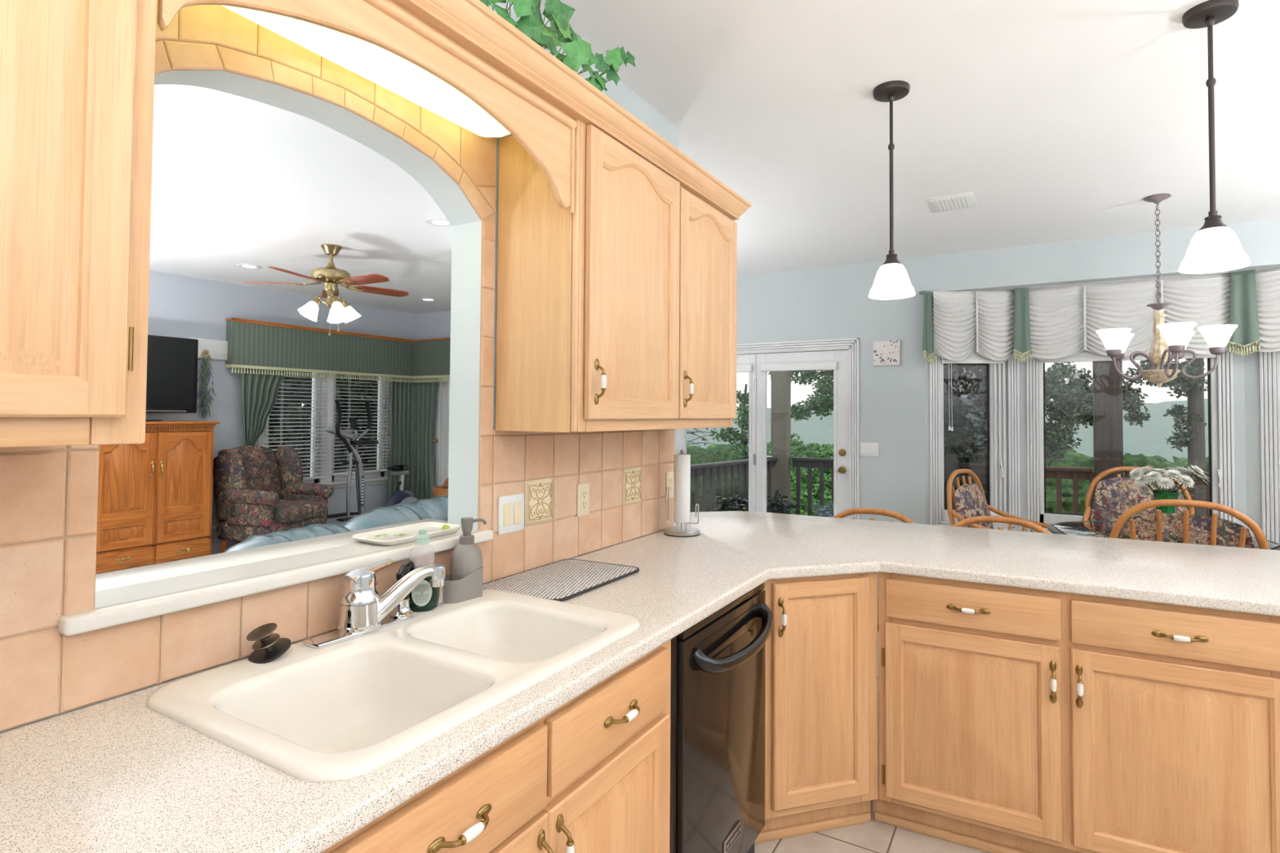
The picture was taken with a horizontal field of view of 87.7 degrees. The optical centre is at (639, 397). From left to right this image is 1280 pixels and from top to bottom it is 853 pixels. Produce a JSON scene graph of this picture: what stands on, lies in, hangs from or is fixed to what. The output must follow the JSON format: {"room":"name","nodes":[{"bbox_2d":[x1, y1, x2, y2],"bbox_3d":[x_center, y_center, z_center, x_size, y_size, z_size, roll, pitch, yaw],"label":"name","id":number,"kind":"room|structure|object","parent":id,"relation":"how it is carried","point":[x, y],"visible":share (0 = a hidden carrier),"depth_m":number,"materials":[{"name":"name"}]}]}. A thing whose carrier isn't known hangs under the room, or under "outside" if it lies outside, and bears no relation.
{"room":"kitchen","nodes":[
{"label":"kitchen","id":0,"kind":"room"},
{"bbox_2d":[145,270,415,543],"bbox_3d":[-5.257,0.157,5.146,0.120,2.745,8.950,0,-2,31],"label":"wall","id":1,"kind":"structure","parent":0,"point":[180,306],"depth_m":6.81,"materials":[{"name":"grey paint"}]},
{"bbox_2d":[189,337,227,421],"bbox_3d":[-4.289,0.023,6.619,0.045,1.200,0.355,0,-2,31],"label":"wall panel","id":2,"kind":"object","parent":1,"relation":"attached to","point":[218,349],"visible":0.73,"depth_m":6.66,"materials":[{"name":"white paint"}]},
{"bbox_2d":[196,349,216,420],"bbox_3d":[-4.281,-0.124,6.535,0.094,0.701,0.228,0,-2,16],"label":"swag","id":3,"kind":"object","parent":2,"relation":"hanging from","point":[203,395],"visible":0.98,"depth_m":6.55,"materials":[{"name":"green plant"}]},
{"bbox_2d":[224,317,450,488],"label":"window","id":4,"kind":"structure","parent":1,"relation":"in","point":[330,480],"depth_m":7.73,"materials":[{"name":"white"}]},
{"bbox_2d":[237,368,285,543],"bbox_3d":[-3.969,0.610,7.003,0.055,1.910,0.480,0,-2,31],"label":"drape","id":5,"kind":"object","parent":4,"relation":"hanging from","point":[259,391],"visible":0.56,"depth_m":6.95,"materials":[{"name":"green fabric"}]},
{"bbox_2d":[262,372,328,479],"bbox_3d":[-3.810,0.244,7.399,0.060,1.355,0.725,0,-2,31],"label":"blind","id":6,"kind":"object","parent":4,"relation":"attached to","point":[315,388],"visible":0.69,"depth_m":7.47,"materials":[{"name":"white plastic"}]},
{"bbox_2d":[331,373,391,475],"bbox_3d":[-3.380,0.255,8.123,0.060,1.335,0.790,0,-2,31],"label":"blind","id":7,"kind":"object","parent":4,"relation":"attached to","point":[348,381],"visible":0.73,"depth_m":8.15,"materials":[{"name":"white plastic"}]},
{"bbox_2d":[386,377,413,501],"bbox_3d":[-3.058,0.656,8.552,0.060,1.910,0.415,0,-2,31],"label":"drape","id":8,"kind":"object","parent":4,"relation":"hanging from","point":[402,393],"visible":0.74,"depth_m":8.55,"materials":[{"name":"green fabric"}]},
{"bbox_2d":[412,377,438,500],"bbox_3d":[-2.783,0.659,8.604,0.440,1.910,0.055,0,-2,31],"label":"drape","id":9,"kind":"object","parent":4,"relation":"hanging from","point":[424,405],"visible":0.77,"depth_m":8.60,"materials":[{"name":"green fabric"}]},
{"bbox_2d":[0,0,677,733],"bbox_3d":[-1.263,0.071,0.716,0.140,2.745,5.405,0,-2,31],"label":"wall","id":10,"kind":"structure","parent":0,"point":[49,495],"depth_m":1.52,"materials":[{"name":"beige tile"}]},
{"bbox_2d":[0,0,155,448],"bbox_3d":[-1.046,-0.381,0.650,0.318,0.875,0.890,0,-2,31],"label":"upper cabinet","id":11,"kind":"object","parent":10,"relation":"attached to","point":[77,77],"visible":1,"depth_m":0.87,"materials":[{"name":"brown wood"}]},
{"bbox_2d":[157,0,577,213],"bbox_3d":[-0.446,-0.659,1.415,0.030,0.272,1.020,0,-2,31],"label":"arched valance","id":12,"kind":"object","parent":11,"relation":"attached to","point":[545,131],"visible":1,"depth_m":1.46,"materials":[{"name":"brown wood"}]},
{"bbox_2d":[57,518,493,635],"bbox_3d":[-0.815,0.390,1.607,0.330,0.030,1.070,0,-2,31],"label":"window sill","id":13,"kind":"structure","parent":10,"relation":"attached to","point":[125,596],"depth_m":1.41,"materials":[{"name":"white"}]},
{"bbox_2d":[351,521,461,545],"bbox_3d":[-0.633,0.373,1.825,0.150,0.017,0.280,0,-2,30],"label":"serving tray","id":14,"kind":"object","parent":13,"relation":"on","point":[396,535],"visible":0.94,"depth_m":1.82,"materials":[{"name":"white ceramic"}]},
{"bbox_2d":[497,493,524,535],"bbox_3d":[-0.393,0.357,2.043,0.010,0.115,0.115,0,-2,31],"label":"light switch","id":15,"kind":"object","parent":10,"relation":"attached to","point":[510,508],"visible":1,"depth_m":2.04,"materials":[{"name":"white plastic"}]},
{"bbox_2d":[577,482,589,516],"bbox_3d":[-0.201,0.364,2.369,0.008,0.115,0.072,0,-2,31],"label":"wall outlet","id":16,"kind":"object","parent":10,"relation":"attached to","point":[583,489],"visible":1,"depth_m":2.36,"materials":[{"name":"beige plastic"}]},
{"bbox_2d":[495,120,737,432],"bbox_3d":[0.008,-0.328,2.391,0.352,0.880,1.117,0,-2,31],"label":"upper cabinet","id":17,"kind":"object","parent":10,"relation":"attached to","point":[618,312],"visible":1,"depth_m":1.99,"materials":[{"name":"brown wood"}]},
{"bbox_2d":[391,0,751,220],"bbox_3d":[-0.479,-0.821,1.571,0.359,0.071,3.130,0,-2,31],"label":"crown molding","id":18,"kind":"structure","parent":17,"relation":"on","point":[472,24],"depth_m":1.72,"materials":[{"name":"brown wood"}]},
{"bbox_2d":[480,0,635,91],"bbox_3d":[-0.296,-0.963,1.659,0.140,0.232,0.861,-1,-2,33],"label":"ivy plant","id":19,"kind":"object","parent":18,"relation":"on","point":[579,51],"visible":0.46,"depth_m":1.74,"materials":[{"name":"green plant"}]},
{"bbox_3d":[-0.574,-0.803,1.499,0.269,0.018,1.030,0,-2,31],"label":"board","id":20,"kind":"object","parent":10,"relation":"attached to","visible":0},
{"bbox_2d":[221,4,510,137],"bbox_3d":[-0.616,-0.767,1.508,0.128,0.054,0.885,0,-2,31],"label":"fluorescent light","id":21,"kind":"object","parent":20,"relation":"attached to","point":[379,65],"visible":0.63,"depth_m":1.52,"materials":[{"name":"white plastic"}]},
{"bbox_2d":[149,0,1279,314],"bbox_3d":[-0.776,-1.302,2.558,10.750,0.100,9.000,0,-2,31],"label":"ceiling","id":22,"kind":"structure","parent":0,"point":[1060,118],"depth_m":3.16,"materials":[{"name":"white paint"}]},
{"bbox_2d":[244,244,408,335],"bbox_3d":[-2.395,-0.840,5.233,1.162,0.709,1.209,0,-2,31],"label":"ceiling fan","id":23,"kind":"object","parent":22,"relation":"hanging from","point":[330,276],"visible":1,"depth_m":5.18,"materials":[{"name":"gold metal"}]},
{"bbox_2d":[868,80,915,299],"bbox_3d":[1.005,-0.820,2.662,0.176,0.834,0.176,0,-2,31],"label":"pendant light","id":24,"kind":"object","parent":22,"relation":"hanging from","point":[891,281],"visible":1,"depth_m":2.64,"materials":[{"name":"white glass"}]},
{"bbox_2d":[925,191,977,213],"bbox_3d":[1.911,-1.189,4.083,0.260,0.012,0.310,0,-2,31],"label":"ceiling vent","id":25,"kind":"object","parent":22,"relation":"in","point":[965,200],"visible":1,"depth_m":4.05,"materials":[{"name":"white plastic"}]},
{"bbox_2d":[1095,193,1238,387],"bbox_3d":[3.073,-0.626,3.924,0.662,1.130,0.662,0,-2,31],"label":"chandelier","id":26,"kind":"object","parent":22,"relation":"hanging from","point":[1171,340],"visible":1,"depth_m":3.89,"materials":[{"name":"white glass"}]},
{"bbox_2d":[1178,0,1251,273],"bbox_3d":[1.830,-0.828,2.132,0.176,0.834,0.176,0,-2,31],"label":"pendant light","id":27,"kind":"object","parent":22,"relation":"hanging from","point":[1215,247],"visible":1,"depth_m":2.12,"materials":[{"name":"white glass"}]},
{"bbox_2d":[414,218,1279,586],"bbox_3d":[1.449,0.227,6.160,10.620,2.745,0.340,0,-2,31],"label":"wall","id":28,"kind":"structure","parent":0,"point":[832,302],"depth_m":5.54,"materials":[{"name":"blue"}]},
{"bbox_2d":[435,377,449,486],"bbox_3d":[-2.087,0.560,8.309,1.262,2.141,0.094,0,-2,31],"label":"door","id":29,"kind":"structure","parent":28,"relation":"in","point":[446,385],"depth_m":8.56,"materials":[{"name":"white"}]},
{"bbox_2d":[675,337,859,519],"bbox_3d":[1.078,0.548,6.205,1.892,2.101,0.144,0,-2,31],"label":"door","id":30,"kind":"structure","parent":28,"relation":"in","point":[843,360],"depth_m":5.91,"materials":[{"name":"white wood"}]},
{"bbox_2d":[760,361,837,371],"bbox_3d":[1.417,-0.275,5.983,0.697,0.070,0.042,0,-2,31],"label":"roller blind","id":31,"kind":"object","parent":28,"relation":"attached to","point":[764,366],"depth_m":5.97,"materials":[{"name":"white fabric"}]},
{"bbox_2d":[872,339,900,365],"bbox_3d":[2.071,-0.374,5.597,0.214,0.213,0.023,0,-2,31],"label":"picture","id":32,"kind":"object","parent":28,"relation":"attached to","point":[887,353],"visible":1,"depth_m":5.59,"materials":[{"name":"white paper"}]},
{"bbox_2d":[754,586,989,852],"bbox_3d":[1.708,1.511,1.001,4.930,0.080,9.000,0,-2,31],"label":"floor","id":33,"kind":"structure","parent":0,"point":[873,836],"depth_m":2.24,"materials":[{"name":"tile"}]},
{"bbox_2d":[321,639,671,852],"bbox_3d":[-0.425,1.018,1.325,0.644,0.893,1.055,0,-2,31],"label":"base cabinet","id":34,"kind":"object","parent":33,"relation":"on","point":[592,775],"visible":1,"depth_m":1.25,"materials":[{"name":"brown wood"}]},
{"bbox_2d":[0,511,1279,852],"bbox_3d":[0.832,0.550,0.895,3.715,0.038,4.675,0,-2,31],"label":"countertop","id":35,"kind":"structure","parent":34,"relation":"on","point":[120,775],"depth_m":1.18,"materials":[{"name":"beige stone"}]},
{"bbox_2d":[302,559,445,648],"bbox_3d":[-0.604,0.451,1.517,0.108,0.147,0.311,-1,-2,43],"label":"kitchen faucet","id":36,"kind":"object","parent":35,"relation":"on","point":[362,611],"visible":0.98,"depth_m":1.48,"materials":[{"name":"silver metal"}]},
{"bbox_2d":[389,560,414,617],"bbox_3d":[-0.564,0.458,1.596,0.056,0.120,0.067,0,-2,31],"label":"sprayer","id":37,"kind":"object","parent":36,"relation":"on","point":[402,610],"visible":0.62,"depth_m":1.58,"materials":[{"name":"silver metal"}]},
{"bbox_2d":[146,589,640,782],"bbox_3d":[-0.430,0.610,1.385,0.558,0.175,0.857,0,-2,31],"label":"sink","id":38,"kind":"object","parent":35,"relation":"in","point":[347,709],"visible":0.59,"depth_m":1.33,"materials":[{"name":"white ceramic"}]},
{"bbox_2d":[246,622,291,663],"bbox_3d":[-0.742,0.490,1.333,0.079,0.070,0.079,0,-2,31],"label":"strainer","id":39,"kind":"object","parent":38,"relation":"on","point":[268,647],"visible":1,"depth_m":1.32,"materials":[{"name":"brown metal"}]},
{"bbox_2d":[408,528,439,612],"bbox_3d":[-0.542,0.429,1.658,0.086,0.199,0.053,1,-2,-18],"label":"dish soap bottle","id":40,"kind":"object","parent":38,"relation":"on","point":[424,597],"visible":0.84,"depth_m":1.64,"materials":[{"name":"green plastic"}]},
{"bbox_2d":[440,517,487,604],"bbox_3d":[-0.479,0.429,1.781,0.088,0.207,0.139,-1,-2,38],"label":"soap dispenser","id":41,"kind":"object","parent":38,"relation":"on","point":[464,580],"visible":0.96,"depth_m":1.76,"materials":[{"name":"grey plastic"}]},
{"bbox_2d":[449,542,483,582],"bbox_3d":[-0.468,0.464,1.796,0.087,0.138,0.087,-1,-2,38],"label":"bottle","id":42,"kind":"object","parent":41,"relation":"on","point":[466,560],"depth_m":1.76,"materials":[{"name":"grey plastic"}]},
{"bbox_2d":[482,559,639,601],"bbox_3d":[-0.234,0.547,2.015,0.294,0.008,0.467,0,-2,31],"label":"drying mat","id":43,"kind":"object","parent":35,"relation":"on","point":[561,580],"visible":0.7,"depth_m":1.98,"materials":[{"name":"grey fabric"}]},
{"bbox_2d":[663,449,699,537],"bbox_3d":[0.177,0.398,2.806,0.153,0.354,0.153,0,-2,31],"label":"paper towel holder","id":44,"kind":"object","parent":35,"relation":"on","point":[675,531],"visible":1,"depth_m":2.80,"materials":[{"name":"silver metal"}]},
{"bbox_2d":[673,453,690,523],"bbox_3d":[0.177,0.381,2.806,0.069,0.283,0.069,0,-2,31],"label":"paper towel roll","id":45,"kind":"object","parent":44,"relation":"on","point":[682,486],"visible":0.99,"depth_m":2.78,"materials":[{"name":"white paper"}]},
{"bbox_2d":[669,582,773,852],"bbox_3d":[0.032,1.043,2.033,0.668,0.886,0.626,0,-2,31],"label":"dishwasher","id":46,"kind":"object","parent":33,"relation":"on","point":[717,694],"visible":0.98,"depth_m":1.85,"materials":[{"name":"black plastic"}]},
{"bbox_2d":[754,572,878,844],"bbox_3d":[0.573,1.051,2.354,0.490,0.893,0.324,1,-2,-16],"label":"base cabinet","id":47,"kind":"object","parent":33,"relation":"on","point":[821,753],"visible":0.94,"depth_m":2.24,"materials":[{"name":"brown wood"}]},
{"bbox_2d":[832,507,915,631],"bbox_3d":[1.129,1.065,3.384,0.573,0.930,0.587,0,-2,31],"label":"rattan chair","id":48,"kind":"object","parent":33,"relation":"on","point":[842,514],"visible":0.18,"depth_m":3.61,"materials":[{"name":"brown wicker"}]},
{"bbox_2d":[946,468,1053,533],"bbox_3d":[2.548,1.048,4.689,0.644,1.047,0.590,2,-2,-39],"label":"rattan chair","id":49,"kind":"object","parent":33,"relation":"on","point":[969,500],"visible":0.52,"depth_m":4.79,"materials":[{"name":"brown"}]},
{"bbox_2d":[955,483,993,528],"bbox_3d":[2.436,0.852,4.833,0.502,0.442,0.108,2,-2,-39],"label":"cushion","id":50,"kind":"object","parent":49,"relation":"on","point":[971,501],"depth_m":4.80,"materials":[{"name":"multicoloured fabric"}]},
{"bbox_2d":[951,515,1051,533],"bbox_3d":[1.654,1.057,3.073,0.573,0.937,0.587,0,-2,31],"label":"rattan chair","id":51,"kind":"object","parent":33,"relation":"on","point":[965,522],"visible":0.18,"depth_m":3.31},
{"bbox_2d":[872,572,1279,852],"bbox_3d":[1.452,1.057,2.345,1.130,0.893,0.744,0,-2,28],"label":"base cabinet","id":52,"kind":"object","parent":33,"relation":"on","point":[1011,719],"visible":0.99,"depth_m":2.03,"materials":[{"name":"brown wood"}]},
{"bbox_2d":[1081,466,1195,521],"bbox_3d":[3.274,1.019,4.334,0.674,1.098,0.590,0,-2,31],"label":"rattan chair","id":53,"kind":"object","parent":33,"relation":"on","point":[1113,497],"visible":0.27,"depth_m":4.56,"materials":[{"name":"brown"}]},
{"bbox_2d":[1091,477,1186,521],"bbox_3d":[3.367,0.808,4.494,0.530,0.525,0.108,0,-2,31],"label":"cushion","id":54,"kind":"object","parent":53,"relation":"on","point":[1113,497],"depth_m":4.55,"materials":[{"name":"multicoloured fabric"}]},
{"bbox_2d":[1047,520,1279,550],"bbox_3d":[3.035,1.187,3.899,1.108,0.749,1.108,0,-2,31],"label":"glass table","id":55,"kind":"object","parent":33,"relation":"on","point":[1085,528],"visible":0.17,"depth_m":4.16,"materials":[{"name":"teal"}]},
{"bbox_2d":[1128,465,1214,513],"bbox_3d":[3.104,0.600,3.887,0.418,0.425,0.252,0,-2,31],"label":"flower vase","id":56,"kind":"object","parent":55,"relation":"on","point":[1153,474],"visible":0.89,"depth_m":3.86,"materials":[{"name":"green glass"}]},
{"bbox_2d":[1109,499,1269,549],"bbox_3d":[2.660,1.009,3.299,0.674,1.057,0.590,0,-2,31],"label":"rattan chair","id":57,"kind":"object","parent":33,"relation":"on","point":[1185,527],"visible":0.23,"depth_m":3.09,"materials":[{"name":"brown"}]},
{"bbox_2d":[1119,512,1254,548],"bbox_3d":[2.570,0.789,3.150,0.530,0.485,0.108,0,-2,31],"label":"cushion","id":58,"kind":"object","parent":57,"relation":"on","point":[1228,534],"depth_m":3.10,"materials":[{"name":"multicoloured fabric"}]},
{"bbox_2d":[924,297,1011,528],"bbox_3d":[2.683,0.360,5.458,0.704,2.460,0.110,0,-1,5],"label":"wall","id":59,"kind":"structure","parent":0,"point":[926,363],"depth_m":5.43,"materials":[{"name":"paint"}]},
{"bbox_2d":[919,290,937,363],"bbox_3d":[2.330,-0.566,5.395,0.147,0.583,0.068,1,-2,-20],"label":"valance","id":60,"kind":"object","parent":59,"relation":"hanging from","point":[927,328],"visible":1,"depth_m":5.39,"materials":[{"name":"green fabric"}]},
{"bbox_2d":[928,329,1020,531],"bbox_3d":[2.710,0.260,5.435,0.694,1.662,0.136,0,-1,5],"label":"window","id":61,"kind":"structure","parent":59,"relation":"in","point":[997,450],"depth_m":5.40,"materials":[{"name":"white fabric"}]},
{"bbox_2d":[941,344,1003,431],"bbox_3d":[2.688,-0.080,5.386,0.475,0.704,0.047,0,-1,5],"label":"raised blind","id":62,"kind":"object","parent":61,"relation":"attached to","point":[976,358],"visible":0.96,"depth_m":5.38,"materials":[{"name":"white plastic"}]},
{"bbox_2d":[933,290,1017,360],"bbox_3d":[2.700,-0.575,5.354,0.658,0.564,0.071,0,-1,5],"label":"window valance","id":63,"kind":"object","parent":61,"relation":"attached to","point":[955,322],"visible":0.95,"depth_m":5.34,"materials":[{"name":"white fabric"}]},
{"bbox_2d":[1016,346,1246,532],"bbox_3d":[3.658,0.357,5.060,1.400,2.460,0.110,0,-2,31],"label":"wall","id":64,"kind":"structure","parent":0,"point":[1238,360],"depth_m":4.70,"materials":[{"name":"paint"}]},
{"bbox_2d":[1026,351,1235,533],"bbox_3d":[3.654,0.256,5.038,1.259,1.662,0.136,0,-2,31],"label":"window","id":65,"kind":"structure","parent":64,"relation":"in","point":[1227,460],"depth_m":4.79,"materials":[{"name":"white fabric"}]},
{"bbox_2d":[1039,350,1215,363],"bbox_3d":[3.631,-0.356,5.010,1.085,0.158,0.032,0,-2,31],"label":"raised blind","id":66,"kind":"object","parent":65,"relation":"attached to","point":[1083,356],"visible":0.27,"depth_m":5.10,"materials":[{"name":"white fabric"}]},
{"bbox_2d":[992,267,1279,290],"bbox_3d":[3.644,-0.897,5.041,2.687,0.074,0.320,0,-2,31],"label":"curtain rod","id":67,"kind":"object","parent":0,"point":[1220,273],"depth_m":4.92,"materials":[{"name":"white"}]},
{"bbox_2d":[1013,288,1032,362],"bbox_3d":[3.010,-0.566,5.252,0.137,0.583,0.068,0,-2,18],"label":"valance","id":68,"kind":"object","parent":67,"relation":"hanging from","point":[1022,343],"visible":1,"depth_m":5.24,"materials":[{"name":"green fabric"}]},
{"bbox_2d":[1017,274,1240,359],"bbox_3d":[3.600,-0.578,4.976,1.400,0.564,0.071,0,-2,31],"label":"window valance","id":69,"kind":"object","parent":67,"relation":"hanging from","point":[1064,321],"visible":0.75,"depth_m":4.96,"materials":[{"name":"white fabric"}]},
{"bbox_2d":[1227,270,1260,355],"bbox_3d":[4.148,-0.575,4.577,0.167,0.583,0.068,-1,-2,43],"label":"valance","id":70,"kind":"object","parent":67,"relation":"hanging from","point":[1243,300],"visible":0.98,"depth_m":4.57,"materials":[{"name":"green fabric"}]},
{"bbox_2d":[1248,267,1279,351],"bbox_3d":[4.364,-0.589,4.367,0.071,0.564,0.658,1,-2,-34],"label":"shade","id":71,"kind":"object","parent":67,"relation":"hanging from","point":[1267,282],"visible":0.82,"depth_m":4.50,"materials":[{"name":"white fabric"}]},
{"bbox_2d":[1244,346,1279,541],"bbox_3d":[4.475,0.345,4.395,0.110,2.460,0.704,1,-2,-34],"label":"wall","id":72,"kind":"structure","parent":0,"point":[1251,361],"depth_m":4.62,"materials":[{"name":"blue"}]},
{"bbox_2d":[1259,351,1279,543],"bbox_3d":[4.497,0.243,4.324,0.136,1.662,0.682,1,-2,-34],"label":"window","id":73,"kind":"structure","parent":72,"relation":"in","point":[1269,360],"depth_m":4.54,"materials":[{"name":"white fabric"}]},
{"bbox_3d":[-2.915,1.550,3.744,5.820,0.080,9.000,0,-2,31],"label":"floor","id":74,"kind":"structure","parent":0,"visible":0},
{"bbox_2d":[95,420,219,573],"bbox_3d":[-4.391,0.882,5.855,0.616,1.342,1.000,0,-2,31],"label":"armoire","id":75,"kind":"object","parent":74,"relation":"on","point":[155,495],"visible":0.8,"depth_m":5.73,"materials":[{"name":"brown wood"}]},
{"bbox_2d":[145,334,198,421],"bbox_3d":[-4.412,-0.173,5.791,0.200,0.765,1.025,0,-2,31],"label":"television","id":76,"kind":"object","parent":75,"relation":"on","point":[171,385],"visible":0.26,"depth_m":6.03,"materials":[{"name":"black plastic"}]},
{"bbox_2d":[213,445,333,553],"bbox_3d":[-3.629,1.038,6.610,0.826,1.100,0.832,0,-2,18],"label":"chair","id":77,"kind":"object","parent":74,"relation":"on","point":[259,491],"visible":0.84,"depth_m":6.36,"materials":[{"name":"multicoloured fabric"}]},
{"bbox_2d":[274,499,326,524],"bbox_3d":[-3.541,1.123,6.580,0.640,0.150,0.570,0,-2,18],"label":"seat cushion","id":78,"kind":"object","parent":77,"relation":"on","point":[286,511],"depth_m":6.48,"materials":[{"name":"multicoloured fabric"}]},
{"bbox_2d":[222,495,448,552],"bbox_3d":[-1.440,0.991,3.700,0.946,0.955,2.663,0,-2,20],"label":"leather sofa","id":79,"kind":"object","parent":74,"relation":"on","point":[436,508],"visible":0.11,"depth_m":3.20,"materials":[{"name":"teal leather"}]},
{"bbox_2d":[342,495,448,530],"bbox_3d":[-1.193,0.763,3.624,0.408,0.407,1.080,0,-2,20],"label":"cushion","id":80,"kind":"object","parent":79,"relation":"on","point":[436,508],"depth_m":3.37,"materials":[{"name":"teal leather"}]},
{"bbox_2d":[324,399,417,521],"bbox_3d":[-3.044,0.832,7.671,0.600,1.594,1.235,0,-2,31],"label":"elliptical trainer","id":81,"kind":"object","parent":74,"relation":"on","point":[401,495],"visible":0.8,"depth_m":7.47,"materials":[{"name":"silver metal"}]},
{"bbox_3d":[3.967,1.759,6.638,7.600,0.060,2.890,0,-2,31],"label":"floor","id":82,"kind":"structure","parent":0,"visible":0},
{"bbox_2d":[714,493,748,511],"bbox_3d":[1.123,1.423,7.542,0.576,0.619,0.586,0,-2,31],"label":"flower pot","id":83,"kind":"object","parent":82,"relation":"on","point":[738,506],"visible":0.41,"depth_m":7.50,"materials":[{"name":"brown ceramic"}]},
{"bbox_2d":[689,457,777,512],"bbox_3d":[1.072,1.230,8.029,0.140,0.910,2.242,-1,-2,39],"label":"deck railing","id":84,"kind":"object","parent":82,"relation":"on","point":[704,469],"visible":0.43,"depth_m":7.80,"materials":[{"name":"grey"}]},
{"bbox_2d":[769,370,792,513],"bbox_3d":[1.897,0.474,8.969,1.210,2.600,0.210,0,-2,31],"label":"post","id":85,"kind":"object","parent":82,"relation":"on","point":[780,391],"visible":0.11,"depth_m":8.88,"materials":[{"name":"wood"}]},
{"bbox_2d":[766,489,799,514],"bbox_3d":[1.586,1.407,7.764,0.534,0.671,0.538,0,-2,31],"label":"flower pot","id":86,"kind":"object","parent":82,"relation":"on","point":[773,507],"visible":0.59,"depth_m":7.70,"materials":[{"name":"brown ceramic"}]},
{"bbox_2d":[791,457,955,515],"bbox_3d":[2.921,1.254,8.478,1.972,0.910,0.140,0,-2,28],"label":"deck railing","id":87,"kind":"object","parent":82,"relation":"on","point":[809,463],"visible":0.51,"depth_m":8.79,"materials":[{"name":"brown wood"}]},
{"bbox_2d":[959,462,1094,515],"bbox_3d":[4.421,1.243,7.664,1.344,0.910,0.140,0,-2,29],"label":"deck railing","id":88,"kind":"object","parent":82,"relation":"on","point":[1075,473],"visible":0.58,"depth_m":7.46,"materials":[{"name":"brown wood"}]},
{"bbox_2d":[1092,360,1123,492],"bbox_3d":[5.132,0.329,7.309,0.690,2.850,0.250,0,-2,31],"label":"wooden post","id":89,"kind":"object","parent":82,"relation":"on","point":[1108,422],"visible":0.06,"depth_m":7.21,"materials":[{"name":"brown wood"}]},
{"label":"outside","id":90,"kind":"structure","parent":0,"visible":0},
{"bbox_2d":[693,445,748,508],"bbox_3d":[3.683,3.313,27.336,3.320,2.722,3.341,1,-2,-31],"label":"treetop","id":91,"kind":"object","parent":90,"point":[722,455],"visible":0.14,"depth_m":26.45,"materials":[{"name":"green plant"}]},
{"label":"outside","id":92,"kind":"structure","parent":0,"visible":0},
{"bbox_3d":[93.381,28.480,198.921,560.000,36.939,420.000,0,-2,31],"label":"ground","id":93,"kind":"structure","parent":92,"visible":0},
{"bbox_2d":[709,383,748,460],"bbox_3d":[1.742,3.756,12.213,0.999,8.002,0.730,0,-2,31],"label":"sapling","id":94,"kind":"object","parent":93,"relation":"on","point":[743,437],"visible":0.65,"depth_m":12.17,"materials":[{"name":"green plant"}]},
{"bbox_2d":[747,432,833,515],"bbox_3d":[3.177,4.690,11.363,3.479,8.115,2.138,0,-1,14],"label":"leafy tree","id":95,"kind":"object","parent":93,"relation":"on","point":[821,452],"visible":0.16,"depth_m":11.11,"materials":[{"name":"green plant"}]},
{"bbox_2d":[767,369,833,422],"bbox_3d":[4.280,3.187,12.224,3.838,11.180,2.944,-1,-2,34],"label":"oak tree","id":96,"kind":"object","parent":93,"relation":"on","point":[822,402],"visible":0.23,"depth_m":12.38,"materials":[{"name":"green plant"}]},
{"bbox_2d":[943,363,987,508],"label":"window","id":97,"kind":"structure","parent":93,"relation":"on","point":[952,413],"depth_m":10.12,"materials":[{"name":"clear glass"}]},
{"bbox_2d":[1045,461,1088,514],"bbox_3d":[13.563,3.535,21.124,3.692,3.028,3.716,1,-2,-29],"label":"treetop","id":98,"kind":"object","parent":93,"relation":"on","point":[1051,483],"visible":0.11,"depth_m":20.11,"materials":[{"name":"green plant"}]},
{"bbox_2d":[1043,361,1151,466],"bbox_3d":[6.997,3.733,11.484,3.671,12.088,3.335,0,-1,14],"label":"oak tree","id":99,"kind":"object","parent":93,"relation":"on","point":[1068,398],"visible":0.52,"depth_m":10.99,"materials":[{"name":"green plant"}]},
{"bbox_2d":[1091,453,1180,477],"bbox_3d":[18.145,3.708,24.641,3.880,3.262,3.939,-1,-2,32],"label":"treetop","id":100,"kind":"object","parent":93,"relation":"on","point":[1135,460],"visible":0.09,"depth_m":24.00,"materials":[{"name":"green plant"}]},
{"bbox_2d":[1122,358,1207,515],"bbox_3d":[8.938,3.266,10.709,3.932,13.004,3.069,0,-2,31],"label":"oak tree","id":101,"kind":"object","parent":93,"relation":"on","point":[1193,388],"visible":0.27,"depth_m":10.40,"materials":[{"name":"green plant"}]},
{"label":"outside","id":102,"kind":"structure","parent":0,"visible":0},
{"bbox_3d":[-19.173,2.097,15.354,34.100,0.200,18.000,0,-2,31],"label":"lawn","id":103,"kind":"structure","parent":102,"visible":0},
{"bbox_2d":[268,370,308,452],"bbox_3d":[-5.953,-0.153,9.722,1.880,4.649,2.480,0,-2,31],"label":"evergreen shrub","id":104,"kind":"object","parent":103,"relation":"on","point":[284,377],"visible":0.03,"depth_m":9.86,"materials":[{"name":"green plant"}]},
{"bbox_2d":[276,371,357,483],"bbox_3d":[-5.657,-0.097,10.855,1.948,4.482,2.629,0,-2,24],"label":"evergreen shrub","id":105,"kind":"object","parent":103,"relation":"on","point":[303,379],"visible":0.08,"depth_m":10.61,"materials":[{"name":"green plant"}]},
{"bbox_2d":[307,374,377,480],"bbox_3d":[-4.844,-0.201,11.707,1.909,4.468,2.428,0,-2,23],"label":"evergreen shrub","id":106,"kind":"object","parent":103,"relation":"on","point":[373,381],"visible":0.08,"depth_m":11.13,"materials":[{"name":"green plant"}]},
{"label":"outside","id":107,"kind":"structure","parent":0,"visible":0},
{"bbox_2d":[338,397,1208,462],"bbox_3d":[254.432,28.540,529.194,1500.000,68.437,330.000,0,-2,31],"label":"hill","id":108,"kind":"structure","parent":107,"point":[1149,440],"depth_m":459.48,"materials":[{"name":"green plant"}]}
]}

